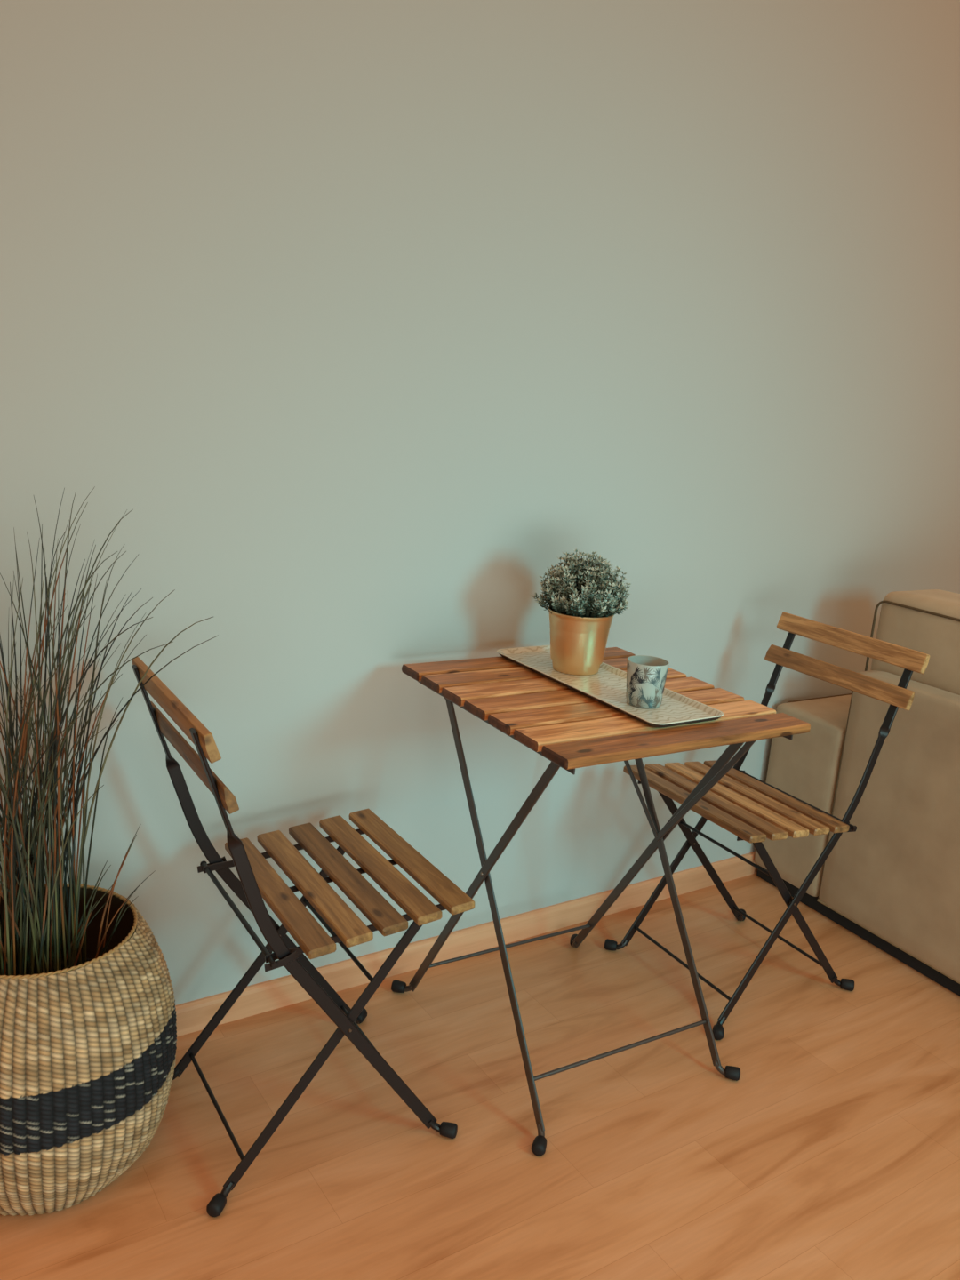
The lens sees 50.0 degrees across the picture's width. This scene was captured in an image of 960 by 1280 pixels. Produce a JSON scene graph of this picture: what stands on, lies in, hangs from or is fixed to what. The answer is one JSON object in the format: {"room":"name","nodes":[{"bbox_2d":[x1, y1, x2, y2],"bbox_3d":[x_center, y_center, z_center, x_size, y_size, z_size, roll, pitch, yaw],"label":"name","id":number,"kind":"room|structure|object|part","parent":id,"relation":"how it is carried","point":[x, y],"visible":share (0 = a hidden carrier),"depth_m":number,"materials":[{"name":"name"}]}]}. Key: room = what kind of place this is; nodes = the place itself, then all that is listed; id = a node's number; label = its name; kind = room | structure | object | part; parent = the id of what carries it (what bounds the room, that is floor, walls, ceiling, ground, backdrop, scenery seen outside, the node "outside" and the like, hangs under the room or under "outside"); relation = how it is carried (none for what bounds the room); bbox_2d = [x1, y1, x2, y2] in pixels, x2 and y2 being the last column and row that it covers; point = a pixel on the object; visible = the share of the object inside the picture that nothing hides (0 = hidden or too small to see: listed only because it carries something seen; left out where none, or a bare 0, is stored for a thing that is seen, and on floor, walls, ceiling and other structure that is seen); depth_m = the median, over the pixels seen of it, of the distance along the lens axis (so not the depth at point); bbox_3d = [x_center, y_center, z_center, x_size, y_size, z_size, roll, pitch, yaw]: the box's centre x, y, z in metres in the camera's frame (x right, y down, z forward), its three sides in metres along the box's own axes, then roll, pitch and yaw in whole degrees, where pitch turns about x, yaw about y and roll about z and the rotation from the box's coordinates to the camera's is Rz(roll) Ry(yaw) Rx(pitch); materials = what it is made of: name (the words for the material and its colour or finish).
{"room":"living room","nodes":[
{"label":"living room","id":0,"kind":"room"},
{"bbox_2d":[0,0,959,1005],"bbox_3d":[0.299,-0.869,2.180,9.000,3.200,0.100,-5,16,-33],"label":"wall","id":1,"kind":"structure","parent":0,"point":[366,318],"depth_m":2.00,"materials":[{"name":"white paint"}]},
{"bbox_2d":[175,851,757,1036],"bbox_3d":[0.217,0.665,2.507,9.000,0.061,0.013,-5,16,-33],"label":"baseboard","id":2,"kind":"structure","parent":1,"relation":"attached to","point":[192,1016],"depth_m":2.32,"materials":[{"name":"brown wood"}]},
{"bbox_2d":[0,872,959,1279],"bbox_3d":[1.747,1.403,0.259,9.000,0.080,5.846,-5,16,-33],"label":"floor","id":3,"kind":"structure","parent":0,"point":[833,1153],"depth_m":1.81,"materials":[{"name":"brown wood"}]},
{"bbox_2d":[0,883,176,1215],"bbox_3d":[-0.690,0.634,1.635,0.401,0.402,0.401,6,14,9],"label":"woven basket","id":4,"kind":"object","parent":3,"relation":"on","point":[88,1049],"visible":0.88,"depth_m":1.50,"materials":[{"name":"beige wicker"}]},
{"bbox_2d":[0,486,217,975],"bbox_3d":[-0.700,0.317,1.485,0.566,1.077,0.340,-3,15,-26],"label":"ornamental grass","id":5,"kind":"object","parent":4,"relation":"in","point":[22,875],"depth_m":1.51,"materials":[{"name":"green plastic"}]},
{"bbox_2d":[131,656,474,1216],"bbox_3d":[-0.302,0.443,1.723,0.460,0.789,0.402,-4,16,-31],"label":"folding chair","id":6,"kind":"object","parent":3,"relation":"on","point":[259,880],"visible":0.88,"depth_m":1.67,"materials":[{"name":"brown wood"}]},
{"bbox_3d":[-0.444,0.782,1.733,0.007,0.007,0.300,-4,16,-31],"label":"cross rod","id":7,"kind":"part","parent":6,"relation":"part of","materials":[{"name":"black metal"}]},
{"bbox_3d":[-0.383,0.436,1.670,0.053,0.023,0.360,-4,16,-31],"label":"pivot rod","id":8,"kind":"part","parent":6,"relation":"part of","materials":[{"name":"paint"}]},
{"bbox_3d":[-0.341,0.378,1.870,0.325,0.036,0.004,-4,16,-31],"label":"seat rail","id":9,"kind":"part","parent":6,"relation":"part of","materials":[{"name":"black metal"}]},
{"bbox_3d":[-0.246,0.516,1.779,0.007,0.007,0.300,-4,16,-31],"label":"cross rod","id":10,"kind":"part","parent":6,"relation":"part of","materials":[{"name":"black metal"}]},
{"bbox_3d":[-0.233,0.398,1.753,0.286,0.036,0.402,-4,16,-31],"label":"seat","id":11,"kind":"part","parent":6,"relation":"part of","materials":[{"name":"brown wood"}]},
{"bbox_3d":[-0.180,0.453,1.612,0.325,0.036,0.004,-4,16,-31],"label":"seat rail","id":12,"kind":"part","parent":6,"relation":"part of","materials":[{"name":"black metal"}]},
{"bbox_3d":[-0.188,0.759,1.887,0.007,0.007,0.327,-4,16,-31],"label":"cross rod","id":13,"kind":"part","parent":6,"relation":"part of","materials":[{"name":"paint"}]},
{"bbox_2d":[391,647,810,1156],"bbox_3d":[0.187,0.446,1.998,0.531,0.723,0.567,-4,16,-31],"label":"folding table","id":14,"kind":"object","parent":3,"relation":"on","point":[567,727],"visible":0.94,"depth_m":1.85,"materials":[{"name":"brown wood"}]},
{"bbox_3d":[0.019,0.136,1.793,0.018,0.016,0.517,-4,16,-31],"label":"rail","id":15,"kind":"part","parent":14,"relation":"part of","materials":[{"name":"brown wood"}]},
{"bbox_3d":[0.067,0.659,2.224,0.425,0.007,0.007,-4,16,-31],"label":"cross rod","id":16,"kind":"part","parent":14,"relation":"part of","materials":[{"name":"brown metal"}]},
{"bbox_2d":[496,644,724,727],"bbox_3d":[0.230,0.080,1.955,0.168,0.012,0.506,-4,16,-32],"label":"serving tray","id":17,"kind":"object","parent":14,"relation":"on","point":[608,686],"visible":0.77,"depth_m":1.90,"materials":[{"name":"plastic"}]},
{"bbox_2d":[531,548,630,675],"bbox_3d":[0.196,-0.059,2.017,0.194,0.239,0.178,-5,16,-33],"label":"potted plant","id":18,"kind":"object","parent":17,"relation":"on","point":[580,625],"visible":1,"depth_m":1.98,"materials":[{"name":"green plant"}]},
{"bbox_3d":[0.194,0.000,2.029,0.130,0.120,0.130,-5,16,-33],"label":"flower pot","id":19,"kind":"part","parent":18,"relation":"part of","materials":[{"name":"gold metal"}]},
{"bbox_2d":[626,655,669,708],"bbox_3d":[0.296,0.075,1.837,0.073,0.080,0.074,11,15,26],"label":"tumbler","id":20,"kind":"object","parent":17,"relation":"on","point":[646,676],"visible":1,"depth_m":1.81,"materials":[{"name":"white ceramic"}]},
{"bbox_3d":[0.265,0.756,1.904,0.411,0.007,0.007,-4,16,-31],"label":"cross rod","id":21,"kind":"part","parent":14,"relation":"part of","materials":[{"name":"brown metal"}]},
{"bbox_3d":[0.413,0.108,2.027,0.018,0.016,0.517,-4,16,-31],"label":"rail","id":22,"kind":"part","parent":14,"relation":"part of","materials":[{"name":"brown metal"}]},
{"bbox_2d":[604,611,929,1039],"bbox_3d":[0.609,0.376,2.275,0.460,0.789,0.402,-4,16,-30],"label":"folding chair","id":23,"kind":"object","parent":3,"relation":"on","point":[741,804],"visible":0.91,"depth_m":2.22,"materials":[{"name":"brown wood"}]},
{"bbox_3d":[0.444,0.711,2.274,0.007,0.007,0.327,-4,16,-30],"label":"cross rod","id":24,"kind":"part","parent":23,"relation":"part of","materials":[{"name":"black metal"}]},
{"bbox_3d":[0.540,0.458,2.258,0.007,0.007,0.300,-4,16,-30],"label":"cross rod","id":25,"kind":"part","parent":23,"relation":"part of","materials":[{"name":"paint"}]},
{"bbox_3d":[0.544,0.340,2.226,0.286,0.036,0.402,-4,16,-30],"label":"seat","id":26,"kind":"part","parent":23,"relation":"part of","materials":[{"name":"brown wood"}]},
{"bbox_3d":[0.702,0.698,2.425,0.007,0.007,0.300,-4,16,-30],"label":"cross rod","id":27,"kind":"part","parent":23,"relation":"part of","materials":[{"name":"paint"}]},
{"bbox_3d":[0.692,0.357,2.320,0.053,0.023,0.360,-4,16,-30],"label":"pivot rod","id":28,"kind":"part","parent":23,"relation":"part of","materials":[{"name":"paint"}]},
{"bbox_2d":[754,589,959,996],"bbox_3d":[1.695,0.463,2.116,0.927,0.850,2.092,-4,16,-30],"label":"sofa","id":29,"kind":"object","parent":3,"relation":"on","point":[892,882],"visible":0.89,"depth_m":2.45,"materials":[{"name":"beige fabric"}]},
{"bbox_3d":[1.218,0.391,2.925,0.924,0.478,0.234,-4,16,-30],"label":"armrest","id":30,"kind":"part","parent":29,"relation":"part of","materials":[{"name":"beige fabric"}]},
{"bbox_3d":[1.330,0.566,1.925,0.093,0.627,1.620,-4,16,-30],"label":"frame","id":31,"kind":"part","parent":29,"relation":"part of","materials":[{"name":"beige fabric"}]},
{"bbox_2d":[870,589,959,695],"bbox_3d":[1.270,0.131,2.277,0.221,0.344,0.850,-4,16,-30],"label":"cushion","id":32,"kind":"object","parent":29,"relation":"on","point":[927,621],"depth_m":2.43,"materials":[{"name":"beige fabric"}]}
]}

